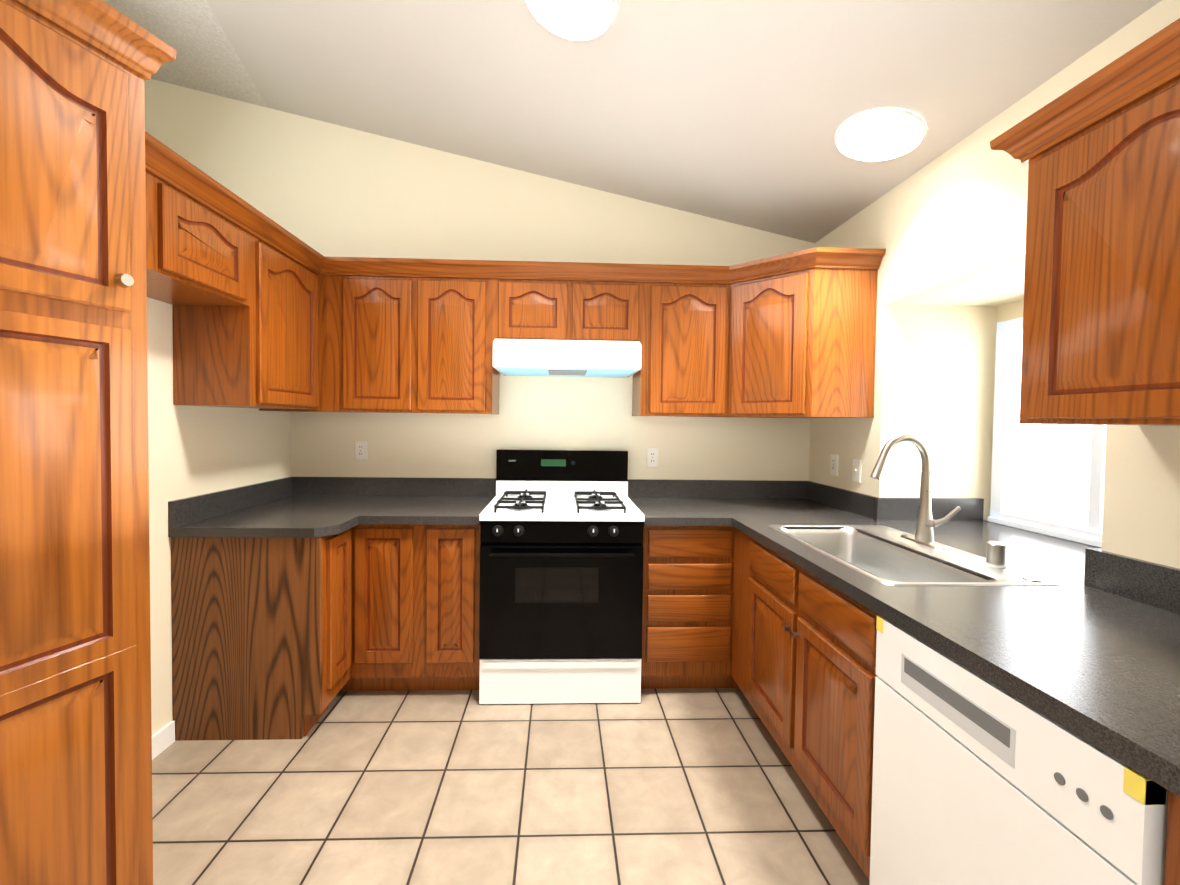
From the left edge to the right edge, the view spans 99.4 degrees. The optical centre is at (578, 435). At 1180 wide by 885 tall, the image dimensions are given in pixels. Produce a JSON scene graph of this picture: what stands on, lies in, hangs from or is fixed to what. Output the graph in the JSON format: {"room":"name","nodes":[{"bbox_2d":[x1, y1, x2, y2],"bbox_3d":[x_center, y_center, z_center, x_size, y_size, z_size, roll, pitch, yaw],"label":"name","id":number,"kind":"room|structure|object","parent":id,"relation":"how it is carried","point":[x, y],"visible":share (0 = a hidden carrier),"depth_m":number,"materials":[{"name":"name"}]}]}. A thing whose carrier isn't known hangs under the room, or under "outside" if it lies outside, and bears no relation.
{"room":"kitchen","nodes":[
{"label":"kitchen","id":0,"kind":"room"},
{"bbox_2d":[147,297,290,734],"bbox_3d":[-1.639,0.230,0.312,0.120,2.120,5.189,1,2,-2],"label":"wall","id":1,"kind":"structure","parent":0,"point":[196,450],"depth_m":2.02,"materials":[{"name":"paint"}]},
{"bbox_2d":[145,134,172,304],"bbox_3d":[-1.449,-0.492,1.436,0.322,0.774,0.240,1,2,-2],"label":"upper cabinet","id":2,"kind":"object","parent":1,"relation":"attached to","point":[158,157],"depth_m":1.56,"materials":[{"name":"brown wood"}]},
{"bbox_2d":[152,720,174,759],"bbox_3d":[-1.625,1.218,1.435,0.012,0.085,1.197,1,2,-2],"label":"baseboard","id":3,"kind":"structure","parent":1,"relation":"attached to","point":[163,738],"depth_m":1.97,"materials":[{"name":"white wood"}]},
{"bbox_2d":[173,151,260,409],"bbox_3d":[-1.462,-0.501,1.784,0.322,0.774,0.457,1,2,-2],"label":"upper cabinet","id":4,"kind":"object","parent":1,"relation":"attached to","point":[217,233],"depth_m":2.01,"materials":[{"name":"brown wood"}]},
{"bbox_2d":[261,214,292,409],"bbox_3d":[-1.480,-0.516,2.302,0.322,0.774,0.579,1,2,-2],"label":"upper cabinet","id":5,"kind":"object","parent":1,"relation":"attached to","point":[269,314],"depth_m":2.18,"materials":[{"name":"brown wood"}]},
{"bbox_2d":[144,79,814,480],"bbox_3d":[-0.781,-0.440,2.923,4.370,3.340,0.001,1,2,-2],"label":"wall","id":6,"kind":"structure","parent":0,"point":[324,189],"depth_m":2.92,"materials":[{"name":"paint"}]},
{"bbox_2d":[355,441,366,460],"bbox_3d":[-1.267,0.089,2.915,0.070,0.115,0.008,1,2,-2],"label":"electrical outlet","id":7,"kind":"object","parent":6,"relation":"attached to","point":[360,450],"visible":1,"depth_m":2.91,"materials":[{"name":"plastic"}]},
{"bbox_2d":[259,235,884,417],"bbox_3d":[-0.120,-0.503,2.639,3.066,0.784,0.608,1,2,-2],"label":"upper cabinet","id":8,"kind":"object","parent":6,"relation":"attached to","point":[789,335],"depth_m":2.60,"materials":[{"name":"brown wood"}]},
{"bbox_2d":[493,339,641,377],"bbox_3d":[-0.061,-0.412,2.712,0.738,0.158,0.469,1,2,-2],"label":"range hood","id":9,"kind":"object","parent":8,"relation":"attached to","point":[559,358],"visible":0.98,"depth_m":2.49,"materials":[{"name":"white metal"}]},
{"bbox_2d":[646,448,657,466],"bbox_3d":[0.442,0.134,2.978,0.070,0.115,0.008,1,2,-2],"label":"electrical outlet","id":10,"kind":"object","parent":6,"relation":"attached to","point":[652,458],"visible":1,"depth_m":2.98,"materials":[{"name":"plastic"}]},
{"bbox_2d":[152,688,869,884],"bbox_3d":[-0.408,1.304,0.382,4.970,0.001,5.200,1,2,-2],"label":"floor","id":11,"kind":"structure","parent":0,"point":[686,786],"depth_m":1.74,"materials":[{"name":"tile"}]},
{"bbox_2d":[0,0,176,884],"bbox_3d":[-1.232,0.209,0.932,0.497,2.139,0.600,1,2,17],"label":"pantry","id":12,"kind":"object","parent":11,"relation":"on","point":[75,738],"visible":1,"depth_m":0.98,"materials":[{"name":"brown wood"}]},
{"bbox_2d":[171,526,354,740],"bbox_3d":[-1.348,0.826,2.187,0.607,0.836,0.301,1,2,-2],"label":"base cabinet","id":13,"kind":"object","parent":11,"relation":"on","point":[281,638],"depth_m":2.04,"materials":[{"name":"brown wood"}]},
{"bbox_2d":[355,524,422,690],"bbox_3d":[-0.906,0.819,2.642,0.299,0.836,0.617,1,2,-2],"label":"base cabinet","id":14,"kind":"object","parent":11,"relation":"on","point":[388,557],"depth_m":2.34,"materials":[{"name":"brown wood"}]},
{"bbox_2d":[423,525,480,689],"bbox_3d":[-0.615,0.822,2.653,0.282,0.836,0.617,1,2,-2],"label":"base cabinet","id":15,"kind":"object","parent":11,"relation":"on","point":[451,553],"depth_m":2.35,"materials":[{"name":"brown wood"}]},
{"bbox_2d":[168,477,495,537],"bbox_3d":[-1.060,0.330,2.477,1.196,0.143,0.911,1,2,-2],"label":"countertop","id":16,"kind":"structure","parent":15,"relation":"on","point":[288,507],"depth_m":2.44,"materials":[{"name":"laminate"}]},
{"bbox_2d":[479,449,644,703],"bbox_3d":[-0.087,0.671,2.607,0.764,1.152,0.720,1,2,-2],"label":"range","id":17,"kind":"object","parent":11,"relation":"on","point":[561,574],"visible":1,"depth_m":2.32,"materials":[{"name":"black metal"}]},
{"bbox_2d":[641,526,730,688],"bbox_3d":[0.507,0.835,2.693,0.429,0.836,0.617,1,2,-2],"label":"base cabinet","id":18,"kind":"object","parent":11,"relation":"on","point":[684,613],"depth_m":2.39,"materials":[{"name":"brown wood"}]},
{"bbox_2d":[628,479,727,525],"bbox_3d":[0.502,0.344,2.668,0.408,0.143,0.644,1,2,-2],"label":"countertop","id":19,"kind":"structure","parent":18,"relation":"on","point":[662,502],"depth_m":2.81,"materials":[{"name":"laminate"}]},
{"bbox_2d":[727,526,742,691],"bbox_3d":[1.070,0.852,2.305,0.682,0.836,0.241,1,2,-2],"label":"base cabinet","id":20,"kind":"object","parent":11,"relation":"on","point":[735,561],"depth_m":2.38,"materials":[{"name":"brown wood"}]},
{"bbox_2d":[743,533,879,880],"bbox_3d":[1.090,0.867,1.751,0.682,0.836,0.868,1,2,-2],"label":"base cabinet","id":21,"kind":"object","parent":11,"relation":"on","point":[809,648],"depth_m":1.59,"materials":[{"name":"brown wood"}]},
{"bbox_2d":[904,498,983,516],"bbox_3d":[1.698,0.380,1.895,0.487,0.143,0.987,1,2,-2],"label":"countertop","id":22,"kind":"structure","parent":21,"relation":"on","point":[967,505],"depth_m":2.35,"materials":[{"name":"laminate"}]},
{"bbox_2d":[869,616,1168,884],"bbox_3d":[1.085,0.889,1.012,0.629,0.831,0.590,1,2,-2],"label":"dishwasher","id":23,"kind":"object","parent":11,"relation":"on","point":[977,779],"visible":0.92,"depth_m":0.95,"materials":[{"name":"white metal"}]},
{"bbox_2d":[1164,791,1179,884],"bbox_3d":[1.138,0.904,0.418,0.682,0.836,0.583,1,2,-2],"label":"base cabinet","id":24,"kind":"object","parent":11,"relation":"on","point":[1172,864],"depth_m":0.68,"materials":[{"name":"brown wood"}]},
{"bbox_2d":[696,480,1179,796],"bbox_3d":[1.095,0.458,1.538,0.698,0.295,2.949,1,2,-2],"label":"countertop","id":25,"kind":"structure","parent":24,"relation":"on","point":[1082,639],"depth_m":1.26,"materials":[{"name":"stone"}]},
{"bbox_2d":[870,434,960,549],"bbox_3d":[1.233,0.199,1.882,0.269,0.410,0.220,1,2,-2],"label":"faucet","id":26,"kind":"object","parent":25,"relation":"on","point":[926,523],"visible":1,"depth_m":1.87,"materials":[{"name":"silver metal"}]},
{"bbox_2d":[1022,576,1043,581],"bbox_3d":[1.310,0.414,1.440,0.047,0.004,0.048,1,2,-2],"label":"cover","id":27,"kind":"object","parent":25,"relation":"on","point":[1032,579],"visible":1,"depth_m":1.43,"materials":[{"name":"silver metal"}]},
{"bbox_2d":[102,0,1161,242],"bbox_3d":[-0.673,-1.568,0.293,4.370,0.940,5.200,1,2,-2],"label":"ceiling","id":28,"kind":"structure","parent":0,"point":[738,112],"depth_m":2.06,"materials":[{"name":"paint"}]},
{"bbox_2d":[525,0,614,39],"bbox_3d":[-0.030,-1.438,1.657,0.306,0.081,0.310,1,2,-2],"label":"ceiling light","id":29,"kind":"object","parent":28,"relation":"attached to","point":[580,19],"visible":0.98,"depth_m":1.70,"materials":[{"name":"white glass"}]},
{"bbox_2d":[835,108,925,160],"bbox_3d":[1.177,-1.169,1.958,0.306,0.081,0.310,1,2,-2],"label":"ceiling light","id":30,"kind":"object","parent":28,"relation":"attached to","point":[881,134],"visible":0.96,"depth_m":1.93,"materials":[{"name":"white glass"}]},
{"bbox_2d":[809,0,1179,568],"bbox_3d":[1.760,0.128,0.427,0.540,2.400,5.200,1,2,-2],"label":"wall","id":31,"kind":"structure","parent":0,"point":[946,230],"depth_m":2.19,"materials":[{"name":"paint"}]},
{"bbox_2d":[830,454,838,475],"bbox_3d":[1.401,0.162,2.738,0.008,0.115,0.070,1,2,-2],"label":"outlet","id":32,"kind":"object","parent":31,"relation":"attached to","point":[834,465],"visible":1,"depth_m":2.73,"materials":[{"name":"plastic"}]},
{"bbox_2d":[852,459,861,482],"bbox_3d":[1.405,0.177,2.528,0.016,0.115,0.070,1,2,-2],"label":"light switch","id":33,"kind":"object","parent":31,"relation":"attached to","point":[857,471],"visible":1,"depth_m":2.52,"materials":[{"name":"plastic"}]},
{"bbox_2d":[988,317,1106,547],"bbox_3d":[1.972,-0.048,1.887,0.075,0.926,0.884,1,2,-2],"label":"window","id":34,"kind":"structure","parent":31,"relation":"in","point":[1004,420],"depth_m":2.27,"materials":[{"name":"metal"}]},
{"bbox_2d":[1009,18,1179,425],"bbox_3d":[1.304,-0.393,1.011,0.337,0.747,0.553,1,2,-2],"label":"upper cabinet","id":35,"kind":"object","parent":31,"relation":"attached to","point":[1101,337],"depth_m":1.07,"materials":[{"name":"brown wood"}]},
{"bbox_2d":[984,541,1006,567],"bbox_3d":[1.320,0.374,1.580,0.055,0.076,0.056,1,2,-2],"label":"air gap cap","id":36,"kind":"object","parent":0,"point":[995,554],"visible":1,"depth_m":1.56,"materials":[{"name":"silver metal"}]},
{"label":"outside","id":37,"kind":"structure","parent":0,"visible":0},
{"bbox_2d":[1013,331,1091,527],"bbox_3d":[2.478,0.047,1.908,0.001,3.500,3.280,1,2,-2],"label":"window","id":38,"kind":"structure","parent":37,"point":[1052,472],"depth_m":2.59,"materials":[{"name":"white glass"}]}
]}

